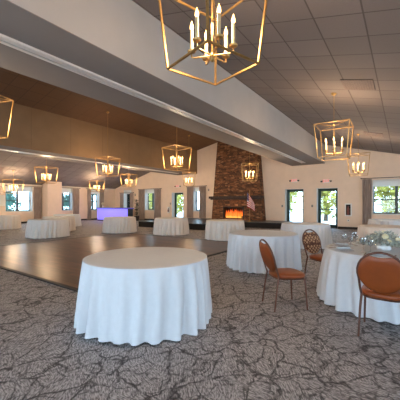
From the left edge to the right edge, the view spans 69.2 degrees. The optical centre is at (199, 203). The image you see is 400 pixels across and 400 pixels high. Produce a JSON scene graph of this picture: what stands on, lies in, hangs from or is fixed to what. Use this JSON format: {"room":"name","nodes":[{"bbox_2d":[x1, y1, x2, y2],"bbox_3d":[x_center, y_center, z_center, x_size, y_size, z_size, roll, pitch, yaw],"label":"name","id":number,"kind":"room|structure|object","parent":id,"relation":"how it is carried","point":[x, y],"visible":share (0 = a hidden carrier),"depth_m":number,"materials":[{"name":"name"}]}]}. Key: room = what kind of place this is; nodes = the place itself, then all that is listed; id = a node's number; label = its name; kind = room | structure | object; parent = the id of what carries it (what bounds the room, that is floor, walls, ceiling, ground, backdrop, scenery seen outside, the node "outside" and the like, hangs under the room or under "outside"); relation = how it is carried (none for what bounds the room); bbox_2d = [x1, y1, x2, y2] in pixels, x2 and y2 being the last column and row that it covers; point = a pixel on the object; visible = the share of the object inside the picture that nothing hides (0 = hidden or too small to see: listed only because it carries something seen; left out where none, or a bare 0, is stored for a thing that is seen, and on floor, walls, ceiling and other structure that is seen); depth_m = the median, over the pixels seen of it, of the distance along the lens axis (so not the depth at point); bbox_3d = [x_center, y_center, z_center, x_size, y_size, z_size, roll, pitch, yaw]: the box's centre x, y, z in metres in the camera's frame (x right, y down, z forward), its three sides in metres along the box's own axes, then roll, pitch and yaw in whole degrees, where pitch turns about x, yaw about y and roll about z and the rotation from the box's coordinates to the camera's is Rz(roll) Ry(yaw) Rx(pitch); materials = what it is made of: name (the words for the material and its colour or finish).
{"room":"event hall","nodes":[
{"label":"event hall","id":0,"kind":"room"},
{"bbox_2d":[0,183,114,221],"bbox_3d":[-15.193,-0.180,18.451,0.480,3.400,23.680,0,0,35],"label":"wall","id":1,"kind":"structure","parent":0,"point":[109,195],"depth_m":25.07,"materials":[{"name":"paint"}]},
{"bbox_2d":[0,195,4,205],"bbox_3d":[-14.014,-0.240,19.664,0.030,0.760,1.440,0,0,35],"label":"board","id":2,"kind":"object","parent":1,"relation":"attached to","point":[2,197],"visible":1,"depth_m":20.10,"materials":[{"name":"white"}]},
{"bbox_2d":[5,186,32,211],"bbox_3d":[-13.255,-0.370,21.148,0.470,1.860,1.880,0,0,35],"label":"window","id":3,"kind":"structure","parent":1,"relation":"in","point":[25,188],"depth_m":21.36,"materials":[{"name":"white glass"}]},
{"bbox_2d":[6,186,30,191],"bbox_3d":[-13.210,-1.100,21.116,0.070,0.400,1.780,0,0,35],"label":"roller shade","id":4,"kind":"object","parent":3,"relation":"attached to","point":[25,188],"depth_m":21.21,"materials":[{"name":"white fabric"}]},
{"bbox_2d":[0,183,115,189],"bbox_3d":[-14.838,-1.405,18.495,0.050,0.090,23.200,0,0,35],"label":"crown molding","id":5,"kind":"structure","parent":1,"relation":"attached to","point":[0,183],"depth_m":22.94,"materials":[{"name":"white wood"}]},
{"bbox_2d":[62,188,72,210],"bbox_3d":[-11.266,-0.370,23.979,0.470,1.860,1.360,0,0,35],"label":"window","id":6,"kind":"structure","parent":1,"relation":"in","point":[64,190],"depth_m":24.25,"materials":[{"name":"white glass"}]},
{"bbox_2d":[62,188,70,192],"bbox_3d":[-11.221,-1.100,23.947,0.070,0.400,1.260,0,0,35],"label":"roller shade","id":7,"kind":"object","parent":6,"relation":"attached to","point":[64,190],"depth_m":24.10,"materials":[{"name":"white fabric"}]},
{"bbox_2d":[91,189,98,209],"bbox_3d":[-9.639,-0.370,26.294,0.470,1.860,0.980,0,0,35],"label":"window","id":8,"kind":"structure","parent":1,"relation":"in","point":[92,193],"depth_m":26.46,"materials":[{"name":"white glass"}]},
{"bbox_3d":[-12.846,-1.310,21.263,0.128,0.056,2.540,0,0,35],"label":"curtain rod","id":9,"kind":"object","parent":1,"relation":"attached to","visible":0},
{"bbox_2d":[34,187,41,218],"bbox_3d":[-12.297,0.055,21.977,0.094,2.650,0.580,0,0,35],"label":"curtain","id":10,"kind":"object","parent":9,"relation":"hanging from","point":[37,190],"visible":0.9,"depth_m":21.98,"materials":[{"name":"grey fabric"}]},
{"bbox_3d":[-10.914,-1.330,24.012,0.128,0.056,2.140,0,0,35],"label":"curtain rod","id":11,"kind":"object","parent":1,"relation":"attached to","visible":0},
{"bbox_2d":[73,189,78,213],"bbox_3d":[-10.480,0.045,24.563,0.094,2.670,0.580,0,0,35],"label":"curtain","id":12,"kind":"object","parent":11,"relation":"hanging from","point":[75,191],"visible":0.76,"depth_m":24.52,"materials":[{"name":"grey fabric"}]},
{"bbox_3d":[-9.410,-1.350,26.151,0.128,0.056,1.890,0,0,35],"label":"curtain rod","id":13,"kind":"object","parent":1,"relation":"attached to","visible":0},
{"bbox_2d":[87,189,90,219],"bbox_3d":[-9.761,0.035,25.585,0.094,2.690,0.400,0,0,35],"label":"curtain","id":14,"kind":"object","parent":13,"relation":"hanging from","point":[88,190],"visible":1,"depth_m":25.58,"materials":[{"name":"grey fabric"}]},
{"bbox_2d":[100,190,103,206],"bbox_3d":[-9.011,0.035,26.653,0.094,2.690,0.450,0,0,35],"label":"curtain","id":15,"kind":"object","parent":13,"relation":"hanging from","point":[102,192],"visible":0.5,"depth_m":26.63,"materials":[{"name":"grey fabric"}]},
{"bbox_2d":[0,153,149,188],"bbox_3d":[-11.742,-2.592,16.380,8.150,2.432,23.300,0,0,35],"label":"ceiling","id":16,"kind":"structure","parent":0,"point":[72,174],"depth_m":20.77,"materials":[{"name":"grey tile"}]},
{"bbox_2d":[2,170,23,192],"bbox_3d":[-11.918,-1.421,18.521,0.843,1.462,0.843,0,0,10],"label":"lantern pendant","id":17,"kind":"object","parent":16,"relation":"hanging from","point":[12,170],"visible":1,"depth_m":18.52,"materials":[{"name":"gold metal"}]},
{"bbox_2d":[34,159,57,183],"bbox_3d":[-8.457,-2.253,15.966,0.843,2.206,0.843,0,0,20],"label":"lantern pendant","id":18,"kind":"object","parent":16,"relation":"hanging from","point":[46,167],"visible":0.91,"depth_m":15.93,"materials":[{"name":"gold metal"}]},
{"bbox_2d":[89,175,104,191],"bbox_3d":[-8.174,-1.631,22.979,0.843,1.322,0.843,0,0,30],"label":"lantern pendant","id":19,"kind":"object","parent":16,"relation":"hanging from","point":[97,181],"visible":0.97,"depth_m":22.89,"materials":[{"name":"gold metal"}]},
{"bbox_2d":[120,173,136,186],"bbox_3d":[-4.943,-2.343,20.097,0.843,2.306,0.843,0,0,25],"label":"lantern pendant","id":20,"kind":"object","parent":16,"relation":"hanging from","point":[129,174],"visible":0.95,"depth_m":19.92,"materials":[{"name":"gold metal"}]},
{"bbox_2d":[0,100,196,174],"bbox_3d":[-7.683,-3.430,13.466,1.942,2.200,23.200,0,0,35],"label":"beam","id":21,"kind":"structure","parent":0,"point":[32,130],"depth_m":14.41,"materials":[{"name":"paint"}]},
{"bbox_2d":[0,149,178,173],"bbox_3d":[-7.971,-2.312,12.997,0.210,0.035,21.900,0,0,35],"label":"track","id":22,"kind":"object","parent":21,"relation":"attached to","point":[0,149],"visible":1,"depth_m":15.02,"materials":[{"name":"silver metal"}]},
{"bbox_2d":[0,67,216,149],"bbox_3d":[-3.871,-4.606,10.849,7.430,0.968,23.300,0,0,35],"label":"ceiling","id":23,"kind":"structure","parent":0,"point":[24,90],"depth_m":13.42,"materials":[{"name":"brown tile"}]},
{"bbox_2d":[0,95,13,138],"bbox_3d":[-4.707,-3.000,6.242,0.843,3.058,0.843,0,0,15],"label":"lantern pendant","id":24,"kind":"object","parent":23,"relation":"hanging from","point":[10,100],"visible":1,"depth_m":6.50,"materials":[{"name":"gold metal"}]},
{"bbox_2d":[95,112,119,176],"bbox_3d":[-4.455,-2.907,14.009,0.843,3.094,0.843,0,0,29],"label":"lantern pendant","id":25,"kind":"object","parent":23,"relation":"hanging from","point":[110,172],"visible":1,"depth_m":13.87,"materials":[{"name":"gold metal"}]},
{"bbox_2d":[162,145,191,170],"bbox_3d":[-0.912,-2.924,11.397,0.843,3.148,0.843,0,0,43],"label":"lantern pendant","id":26,"kind":"object","parent":23,"relation":"hanging from","point":[177,160],"visible":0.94,"depth_m":11.40,"materials":[{"name":"gold metal"}]},
{"bbox_2d":[182,135,195,185],"bbox_3d":[-0.726,-2.844,18.967,0.843,3.308,0.843,0,0,-5],"label":"lantern pendant","id":27,"kind":"object","parent":23,"relation":"hanging from","point":[188,135],"visible":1,"depth_m":18.96,"materials":[{"name":"gold metal"}]},
{"bbox_2d":[241,163,258,180],"bbox_3d":[2.560,-2.756,14.946,0.843,3.132,0.843,0,0,5],"label":"lantern pendant","id":28,"kind":"object","parent":23,"relation":"hanging from","point":[249,172],"visible":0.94,"depth_m":14.94,"materials":[{"name":"gold metal"}]},
{"bbox_2d":[0,0,324,165],"bbox_3d":[-0.107,-3.455,8.143,1.940,2.150,23.200,0,0,35],"label":"beam","id":29,"kind":"structure","parent":0,"point":[119,41],"depth_m":5.51,"materials":[{"name":"paint"}]},
{"bbox_2d":[0,33,304,162],"bbox_3d":[-0.371,-2.362,7.655,0.210,0.035,21.900,0,0,35],"label":"track","id":30,"kind":"object","parent":29,"relation":"attached to","point":[4,39],"visible":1,"depth_m":5.64,"materials":[{"name":"silver metal"}]},
{"bbox_2d":[0,220,399,399],"bbox_3d":[-3.077,1.508,10.230,28.800,0.224,23.200,0,0,35],"label":"floor","id":31,"kind":"structure","parent":0,"point":[247,350],"depth_m":2.95,"materials":[{"name":"carpet"}]},
{"bbox_2d":[0,215,21,229],"bbox_3d":[-11.122,1.030,16.500,1.701,0.749,1.696,0,0,10],"label":"round table","id":32,"kind":"object","parent":31,"relation":"on","point":[6,221],"visible":1,"depth_m":16.06,"materials":[{"name":"beige fabric"}]},
{"bbox_2d":[25,218,69,238],"bbox_3d":[-6.582,1.030,12.570,1.653,0.749,1.657,0,0,23],"label":"round table","id":33,"kind":"object","parent":31,"relation":"on","point":[45,228],"visible":1,"depth_m":11.92,"materials":[{"name":"beige fabric"}]},
{"bbox_2d":[42,181,61,217],"bbox_3d":[-11.501,-0.230,22.506,0.900,3.300,1.100,0,0,35],"label":"pier","id":34,"kind":"object","parent":31,"relation":"on","point":[51,193],"visible":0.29,"depth_m":22.15,"materials":[{"name":"paint"}]},
{"bbox_2d":[42,216,75,230],"bbox_3d":[-7.452,1.030,15.310,1.646,0.749,1.658,0,0,-21],"label":"round table","id":35,"kind":"object","parent":31,"relation":"on","point":[71,219],"visible":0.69,"depth_m":15.14,"materials":[{"name":"beige fabric"}]},
{"bbox_2d":[53,214,81,225],"bbox_3d":[-8.460,1.030,18.398,1.708,0.749,1.704,0,0,-5],"label":"round table","id":36,"kind":"object","parent":31,"relation":"on","point":[77,216],"visible":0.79,"depth_m":18.14,"materials":[{"name":"white fabric"}]},
{"bbox_2d":[96,207,133,220],"bbox_3d":[-7.107,0.860,24.062,4.000,1.120,0.760,0,0,35],"label":"bar","id":37,"kind":"object","parent":31,"relation":"on","point":[103,212],"visible":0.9,"depth_m":23.76,"materials":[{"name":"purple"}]},
{"bbox_2d":[96,207,133,208],"bbox_3d":[-7.107,0.345,24.062,4.000,0.090,0.760,0,0,35],"label":"countertop","id":38,"kind":"structure","parent":37,"relation":"on","point":[96,207],"depth_m":23.94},
{"bbox_2d":[102,216,136,233],"bbox_3d":[-4.009,1.030,14.566,1.694,0.749,1.704,0,0,38],"label":"round table","id":39,"kind":"object","parent":31,"relation":"on","point":[119,224],"visible":0.99,"depth_m":13.92,"materials":[{"name":"beige fabric"}]},
{"bbox_2d":[134,199,139,220],"bbox_3d":[-5.367,0.513,24.550,0.541,1.813,0.553,0,0,6],"label":"potted plant","id":40,"kind":"object","parent":31,"relation":"on","point":[136,203],"visible":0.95,"depth_m":24.48,"materials":[{"name":"green plant"}]},
{"bbox_2d":[74,247,211,345],"bbox_3d":[-0.664,1.030,3.677,1.704,0.749,1.694,0,0,35],"label":"round table","id":41,"kind":"object","parent":31,"relation":"on","point":[136,296],"visible":1,"depth_m":3.01,"materials":[{"name":"white fabric"}]},
{"bbox_2d":[153,217,188,235],"bbox_3d":[-1.343,1.030,13.654,1.704,0.749,1.711,0,0,23],"label":"round table","id":42,"kind":"object","parent":31,"relation":"on","point":[165,226],"visible":1,"depth_m":13.01,"materials":[{"name":"beige fabric"}]},
{"bbox_2d":[138,218,292,229],"bbox_3d":[0.954,1.250,18.140,7.900,0.340,5.580,0,0,35],"label":"stage platform","id":43,"kind":"object","parent":31,"relation":"on","point":[194,223],"visible":0.57,"depth_m":17.25,"materials":[{"name":"black wood"}]},
{"bbox_2d":[209,141,265,220],"bbox_3d":[2.530,-1.920,19.948,4.100,6.000,0.830,0,0,35],"label":"stone fireplace","id":44,"kind":"object","parent":43,"relation":"on","point":[230,192],"visible":0.88,"depth_m":19.81,"materials":[{"name":"brown stone"}]},
{"bbox_2d":[226,209,242,217],"bbox_3d":[2.411,0.637,20.096,1.421,0.634,0.361,0,0,35],"label":"fire","id":45,"kind":"object","parent":44,"relation":"in","point":[232,214],"visible":0.94,"depth_m":20.01,"materials":[{"name":"orange"}]},
{"bbox_2d":[247,190,254,220],"bbox_3d":[3.171,0.095,18.041,0.476,1.970,0.260,0,0,10],"label":"flag","id":46,"kind":"object","parent":43,"relation":"on","point":[250,204],"visible":1,"depth_m":18.05,"materials":[{"name":"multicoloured fabric"}]},
{"bbox_2d":[205,219,244,240],"bbox_3d":[1.022,1.030,11.805,1.658,0.749,1.651,0,0,7],"label":"round table","id":47,"kind":"object","parent":31,"relation":"on","point":[215,229],"visible":0.94,"depth_m":11.15,"materials":[{"name":"beige fabric"}]},
{"bbox_2d":[226,230,301,273],"bbox_3d":[1.432,1.030,6.607,1.711,0.749,1.706,0,0,-24],"label":"round table","id":48,"kind":"object","parent":31,"relation":"on","point":[243,251],"visible":0.94,"depth_m":5.98,"materials":[{"name":"white fabric"}]},
{"bbox_2d":[259,239,307,311],"bbox_3d":[1.140,0.952,4.053,0.577,0.939,0.464,0,0,-10],"label":"banquet chair","id":49,"kind":"object","parent":31,"relation":"on","point":[266,252],"visible":1,"depth_m":3.91,"materials":[{"name":"leather"}]},
{"bbox_2d":[280,222,332,248],"bbox_3d":[3.548,1.030,9.776,1.650,0.749,1.662,0,0,-42],"label":"round table","id":50,"kind":"object","parent":31,"relation":"on","point":[323,230],"visible":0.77,"depth_m":9.14,"materials":[{"name":"white fabric"}]},
{"bbox_2d":[302,229,322,279],"bbox_3d":[2.217,0.952,5.327,0.464,0.939,0.577,0,0,-26],"label":"banquet chair","id":51,"kind":"object","parent":31,"relation":"on","point":[311,241],"visible":0.73,"depth_m":5.45,"materials":[{"name":"fabric"}]},
{"bbox_2d":[303,232,320,252],"bbox_3d":[2.131,0.734,5.504,0.428,0.392,0.127,0,0,-26],"label":"chair back","id":52,"kind":"object","parent":51,"relation":"on","point":[311,241],"depth_m":5.48,"materials":[{"name":"fabric"}]},
{"bbox_2d":[316,243,399,324],"bbox_3d":[2.650,1.030,4.194,1.838,0.749,1.824,0,0,-39],"label":"round table","id":53,"kind":"object","parent":31,"relation":"on","point":[337,284],"visible":0.64,"depth_m":3.83,"materials":[{"name":"white fabric"}]},
{"bbox_2d":[357,230,399,249],"bbox_3d":[2.635,0.511,4.172,0.670,0.286,0.481,0,0,35],"label":"centrepiece","id":54,"kind":"object","parent":53,"relation":"on","point":[392,239],"visible":0.98,"depth_m":4.09,"materials":[{"name":"white plant"}]},
{"bbox_2d":[356,252,399,335],"bbox_3d":[1.991,0.952,3.150,0.464,0.939,0.577,0,0,37],"label":"banquet chair","id":55,"kind":"object","parent":31,"relation":"on","point":[380,277],"visible":1,"depth_m":3.00,"materials":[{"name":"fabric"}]},
{"bbox_2d":[356,224,399,242],"bbox_3d":[5.554,1.030,8.578,1.711,0.749,1.706,0,0,26],"label":"round table","id":56,"kind":"object","parent":31,"relation":"on","point":[363,230],"visible":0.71,"depth_m":8.40,"materials":[{"name":"beige fabric"}]},
{"bbox_2d":[368,219,399,224],"bbox_3d":[7.987,1.030,12.224,1.710,0.749,1.714,0,0,41],"label":"round table","id":57,"kind":"object","parent":31,"relation":"on","point":[370,221],"visible":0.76,"depth_m":11.76,"materials":[{"name":"white fabric"}]},
{"bbox_2d":[115,143,399,226],"bbox_3d":[3.731,-1.830,19.917,29.760,6.700,0.480,0,0,35],"label":"wall","id":58,"kind":"structure","parent":0,"point":[277,175],"depth_m":18.00,"materials":[{"name":"paint"}]},
{"bbox_2d":[124,190,130,207],"bbox_3d":[-6.627,-0.370,27.153,1.110,1.860,0.470,0,0,35],"label":"window","id":59,"kind":"structure","parent":58,"relation":"in","point":[126,192],"depth_m":27.43,"materials":[{"name":"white glass"}]},
{"bbox_2d":[145,189,153,209],"bbox_3d":[-4.246,-0.370,25.480,1.330,1.860,0.470,0,0,35],"label":"window","id":60,"kind":"structure","parent":58,"relation":"in","point":[147,191],"depth_m":25.71,"materials":[{"name":"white glass"}]},
{"bbox_2d":[146,189,153,192],"bbox_3d":[-4.278,-1.120,25.435,1.230,0.360,0.070,0,0,35],"label":"roller shade","id":61,"kind":"object","parent":60,"relation":"attached to","point":[147,190],"depth_m":25.49,"materials":[{"name":"white fabric"}]},
{"bbox_2d":[172,192,182,216],"bbox_3d":[-1.688,0.240,23.719,1.200,2.360,0.490,0,0,35],"label":"door","id":62,"kind":"structure","parent":58,"relation":"in","point":[174,195],"depth_m":24.07,"materials":[{"name":"black metal"}]},
{"bbox_2d":[193,187,198,210],"bbox_3d":[-0.097,-0.370,22.558,0.820,1.860,0.460,0,0,35],"label":"window","id":63,"kind":"structure","parent":58,"relation":"in","point":[195,189],"depth_m":22.70,"materials":[{"name":"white glass"}]},
{"bbox_2d":[139,219,357,229],"bbox_3d":[3.587,1.355,19.712,28.800,0.130,0.020,0,0,35],"label":"baseboard","id":64,"kind":"structure","parent":58,"relation":"attached to","point":[355,228],"depth_m":16.43,"materials":[{"name":"black wood"}]},
{"bbox_2d":[285,189,303,221],"bbox_3d":[6.019,0.240,18.303,1.160,2.360,0.490,0,0,35],"label":"door","id":65,"kind":"structure","parent":58,"relation":"in","point":[287,191],"depth_m":18.62,"materials":[{"name":"black metal"}]},
{"bbox_2d":[320,179,331,182],"bbox_3d":[7.384,-1.340,16.975,0.624,0.220,0.132,0,0,35],"label":"exit sign","id":66,"kind":"object","parent":58,"relation":"attached to","point":[324,180],"visible":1,"depth_m":16.95,"materials":[{"name":"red plastic"}]},
{"bbox_2d":[317,188,337,228],"bbox_3d":[7.585,0.240,17.201,1.170,2.360,0.490,0,0,35],"label":"door","id":67,"kind":"structure","parent":58,"relation":"in","point":[319,190],"depth_m":17.36,"materials":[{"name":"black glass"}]},
{"bbox_2d":[345,203,351,215],"bbox_3d":[8.332,0.330,16.308,0.360,0.720,0.134,0,0,35],"label":"fire extinguisher cabinet","id":68,"kind":"object","parent":58,"relation":"attached to","point":[348,206],"visible":1,"depth_m":16.29,"materials":[{"name":"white metal"}]},
{"bbox_2d":[373,179,399,214],"bbox_3d":[10.325,-0.370,15.239,2.210,1.860,0.470,0,0,35],"label":"window","id":69,"kind":"structure","parent":58,"relation":"in","point":[386,182],"depth_m":15.42,"materials":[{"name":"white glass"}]},
{"bbox_2d":[373,179,399,186],"bbox_3d":[10.294,-1.120,15.194,2.110,0.360,0.070,0,0,35],"label":"roller shade","id":70,"kind":"object","parent":69,"relation":"attached to","point":[392,182],"depth_m":15.44,"materials":[{"name":"white fabric"}]},
{"bbox_3d":[10.199,-1.390,14.999,3.320,0.056,0.128,0,0,35],"label":"curtain rod","id":71,"kind":"object","parent":58,"relation":"attached to","visible":0},
{"bbox_2d":[362,179,371,224],"bbox_3d":[9.067,0.015,15.753,0.440,2.730,0.094,0,0,35],"label":"curtain","id":72,"kind":"object","parent":71,"relation":"hanging from","point":[366,183],"visible":0.84,"depth_m":15.76,"materials":[{"name":"grey fabric"}]},
{"bbox_3d":[-4.384,-1.310,25.248,2.830,0.056,0.128,0,0,35],"label":"curtain rod","id":73,"kind":"object","parent":58,"relation":"attached to","visible":0},
{"bbox_2d":[138,190,144,219],"bbox_3d":[-5.202,0.055,25.781,0.720,2.650,0.094,0,0,35],"label":"curtain","id":74,"kind":"object","parent":73,"relation":"hanging from","point":[141,193],"visible":1,"depth_m":25.73,"materials":[{"name":"grey fabric"}]},
{"bbox_2d":[154,189,160,219],"bbox_3d":[-3.618,0.055,24.669,0.750,2.650,0.094,0,0,35],"label":"curtain","id":75,"kind":"object","parent":73,"relation":"hanging from","point":[157,192],"visible":0.88,"depth_m":24.62,"materials":[{"name":"grey fabric"}]},
{"bbox_3d":[-0.281,-1.370,22.365,1.940,0.056,0.128,0,0,35],"label":"curtain rod","id":76,"kind":"object","parent":58,"relation":"attached to","visible":0},
{"bbox_2d":[187,187,192,217],"bbox_3d":[-0.775,-0.135,22.671,0.620,2.390,0.094,0,0,35],"label":"curtain","id":77,"kind":"object","parent":76,"relation":"hanging from","point":[189,189],"visible":1,"depth_m":22.64,"materials":[{"name":"grey fabric"}]},
{"bbox_2d":[199,186,205,217],"bbox_3d":[0.190,-0.135,21.992,0.580,2.390,0.094,0,0,35],"label":"curtain","id":78,"kind":"object","parent":76,"relation":"hanging from","point":[202,190],"visible":0.94,"depth_m":21.94,"materials":[{"name":"grey fabric"}]},
{"bbox_3d":[-6.798,-1.040,26.945,1.950,0.056,0.128,0,0,35],"label":"curtain rod","id":79,"kind":"object","parent":58,"relation":"attached to","visible":0},
{"bbox_2d":[120,193,123,207],"bbox_3d":[-7.366,0.190,27.302,0.450,2.380,0.094,0,0,35],"label":"curtain","id":80,"kind":"object","parent":79,"relation":"hanging from","point":[121,194],"visible":0.59,"depth_m":27.33,"materials":[{"name":"grey fabric"}]},
{"bbox_2d":[130,193,132,207],"bbox_3d":[-6.257,0.190,26.523,0.420,2.380,0.094,0,0,35],"label":"curtain","id":81,"kind":"object","parent":79,"relation":"hanging from","point":[131,194],"visible":0.61,"depth_m":26.47,"materials":[{"name":"grey fabric"}]},
{"bbox_2d":[132,0,399,153],"bbox_3d":[4.826,-2.299,4.736,10.150,2.688,23.300,0,0,35],"label":"ceiling","id":82,"kind":"structure","parent":0,"point":[308,46],"depth_m":5.70,"materials":[{"name":"grey tile"}]},
{"bbox_2d":[158,0,267,85],"bbox_3d":[0.128,-2.201,3.051,0.843,1.522,0.843,0,0,-38],"label":"lantern pendant","id":83,"kind":"object","parent":82,"relation":"hanging from","point":[218,36],"visible":1,"depth_m":3.04,"materials":[{"name":"gold metal"}]},
{"bbox_2d":[314,92,353,160],"bbox_3d":[3.517,-2.063,7.612,0.843,1.724,0.843,0,0,33],"label":"lantern pendant","id":84,"kind":"object","parent":82,"relation":"hanging from","point":[333,93],"visible":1,"depth_m":7.55,"materials":[{"name":"gold metal"}]},
{"bbox_2d":[340,79,375,89],"bbox_3d":[3.627,-2.733,6.655,0.644,0.180,0.660,0,0,35],"label":"ceiling vent","id":85,"kind":"object","parent":82,"relation":"in","point":[348,84],"visible":1,"depth_m":6.59,"materials":[{"name":"white metal"}]},
{"bbox_2d":[347,134,369,175],"bbox_3d":[6.609,-2.069,12.100,0.843,1.737,0.843,0,0,29],"label":"lantern pendant","id":86,"kind":"object","parent":82,"relation":"hanging from","point":[358,154],"visible":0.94,"depth_m":12.09,"materials":[{"name":"gold metal"}]},
{"bbox_2d":[364,132,383,136],"bbox_3d":[6.904,-2.763,11.526,0.644,0.180,0.660,0,0,35],"label":"ceiling vent","id":87,"kind":"object","parent":82,"relation":"in","point":[365,133],"visible":1,"depth_m":11.48,"materials":[{"name":"white metal"}]},
{"label":"outside","id":88,"kind":"structure","parent":0,"visible":0},
{"bbox_2d":[177,209,399,224],"bbox_3d":[-3.647,1.730,20.897,150.000,0.020,150.000,0,0,35],"label":"pavement","id":89,"kind":"structure","parent":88,"point":[296,215],"depth_m":39.90,"materials":[{"name":"grey concrete"}]},
{"bbox_2d":[6,191,23,209],"bbox_3d":[-23.623,-1.111,34.543,4.766,5.700,5.420,0,0,-38],"label":"tree","id":90,"kind":"object","parent":89,"relation":"on","point":[9,194],"visible":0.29,"depth_m":33.93,"materials":[{"name":"green plant"}]},
{"bbox_2d":[64,193,68,208],"bbox_3d":[-18.583,-1.027,38.282,4.625,5.531,5.259,0,0,4],"label":"tree","id":91,"kind":"object","parent":89,"relation":"on","point":[66,196],"visible":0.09,"depth_m":38.88,"materials":[{"name":"green plant"}]},
{"bbox_2d":[149,193,151,208],"bbox_3d":[-6.790,-0.790,45.225,4.581,5.054,4.810,0,0,34],"label":"tree","id":92,"kind":"object","parent":89,"relation":"on","point":[150,194],"visible":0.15,"depth_m":44.22,"materials":[{"name":"green plant"}]},
{"bbox_2d":[177,195,182,213],"bbox_3d":[-3.615,-0.700,38.445,4.417,4.874,4.638,0,0,41],"label":"tree","id":93,"kind":"object","parent":89,"relation":"on","point":[179,197],"visible":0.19,"depth_m":38.02,"materials":[{"name":"green plant"}]},
{"bbox_2d":[290,192,298,213],"bbox_3d":[9.982,-0.589,35.151,4.214,4.650,4.426,0,0,14],"label":"tree","id":94,"kind":"object","parent":89,"relation":"on","point":[292,194],"visible":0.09,"depth_m":33.90,"materials":[{"name":"green plant"}]},
{"bbox_2d":[296,191,335,220],"bbox_3d":[12.501,-1.071,29.415,5.093,5.620,5.348,0,0,-39],"label":"tree","id":95,"kind":"object","parent":89,"relation":"on","point":[325,195],"visible":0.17,"depth_m":28.42,"materials":[{"name":"green plant"}]},
{"bbox_2d":[375,186,399,212],"bbox_3d":[16.746,-1.002,25.298,4.968,5.482,5.217,0,0,-22],"label":"tree","id":96,"kind":"object","parent":89,"relation":"on","point":[388,192],"visible":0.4,"depth_m":24.80,"materials":[{"name":"green plant"}]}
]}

